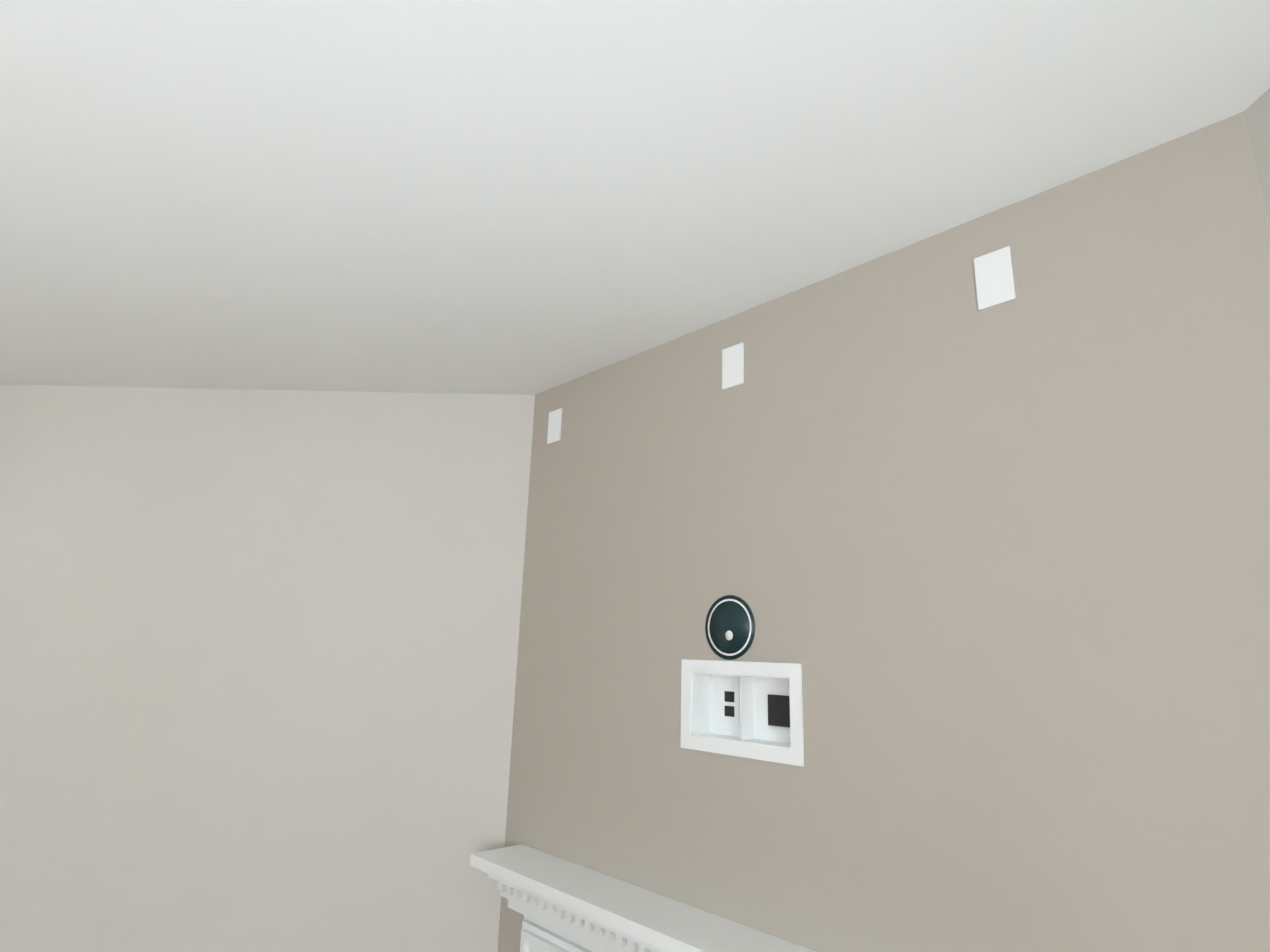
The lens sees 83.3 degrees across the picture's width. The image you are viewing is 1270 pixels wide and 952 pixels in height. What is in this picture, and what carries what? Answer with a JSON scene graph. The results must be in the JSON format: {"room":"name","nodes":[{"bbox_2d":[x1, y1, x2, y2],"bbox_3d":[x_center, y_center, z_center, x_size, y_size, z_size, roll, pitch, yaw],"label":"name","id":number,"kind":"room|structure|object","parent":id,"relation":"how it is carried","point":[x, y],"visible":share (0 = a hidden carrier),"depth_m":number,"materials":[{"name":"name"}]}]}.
{"room":"living room","nodes":[
{"label":"living room","id":0,"kind":"room"},
{"bbox_2d":[0,385,534,951],"bbox_3d":[-2.347,1.008,2.410,6.970,2.740,0.160,1,-14,2],"label":"wall","id":1,"kind":"structure","parent":0,"point":[258,659],"depth_m":2.39,"materials":[{"name":"paint"}]},
{"bbox_2d":[0,0,1269,394],"bbox_3d":[-1.670,-1.294,-1.074,13.100,0.080,8.100,1,-14,2],"label":"ceiling","id":2,"kind":"structure","parent":0,"point":[482,196],"depth_m":1.35,"materials":[{"name":"paint"}]},
{"bbox_2d":[497,111,1269,951],"bbox_3d":[0.320,0.887,1.595,0.100,2.740,2.000,15,-19,-42],"label":"wall","id":3,"kind":"structure","parent":0,"point":[997,579],"depth_m":1.38,"materials":[{"name":"paint"}]},
{"bbox_2d":[547,408,561,443],"bbox_3d":[-0.278,-0.172,2.466,0.005,0.115,0.070,15,-19,-42],"label":"outlet plate","id":4,"kind":"object","parent":3,"relation":"attached to","point":[554,425],"visible":1,"depth_m":2.46,"materials":[{"name":"white plastic"}]},
{"bbox_2d":[705,595,754,659],"bbox_3d":[0.232,0.372,1.757,0.003,0.156,0.156,15,-19,-42],"label":"speaker","id":5,"kind":"object","parent":3,"relation":"attached to","point":[730,627],"visible":1,"depth_m":1.75,"materials":[{"name":"teal"}]},
{"bbox_2d":[722,342,743,389],"bbox_3d":[0.262,-0.294,1.911,0.005,0.115,0.070,15,-19,-42],"label":"outlet plate","id":6,"kind":"object","parent":3,"relation":"attached to","point":[732,366],"visible":1,"depth_m":1.91,"materials":[{"name":"white plastic"}]},
{"bbox_2d":[680,659,803,766],"bbox_3d":[0.271,0.558,1.718,0.081,0.215,0.360,15,-19,-42],"label":"media box","id":7,"kind":"object","parent":3,"relation":"attached to","point":[752,710],"visible":0.94,"depth_m":1.73,"materials":[{"name":"white plastic"}]},
{"bbox_2d":[974,246,1015,309],"bbox_3d":[0.724,-0.398,1.437,0.005,0.115,0.070,15,-19,-42],"label":"outlet plate","id":8,"kind":"object","parent":3,"relation":"attached to","point":[994,278],"visible":1,"depth_m":1.43,"materials":[{"name":"white plastic"}]},
{"bbox_2d":[1245,88,1269,229],"bbox_3d":[1.020,0.566,0.220,0.130,2.740,4.130,1,-14,2],"label":"wall","id":9,"kind":"structure","parent":0,"point":[1257,112],"depth_m":1.14,"materials":[{"name":"paint"}]},
{"bbox_3d":[-2.429,1.842,0.110,6.950,0.004,4.160,1,-14,2],"label":"floor","id":10,"kind":"structure","parent":0,"visible":0},
{"bbox_2d":[470,844,816,951],"bbox_3d":[0.158,1.600,1.426,0.910,1.258,1.605,15,-19,-42],"label":"fireplace","id":11,"kind":"object","parent":10,"relation":"on","point":[560,904],"visible":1,"depth_m":1.75,"materials":[{"name":"white wood"}]}
]}

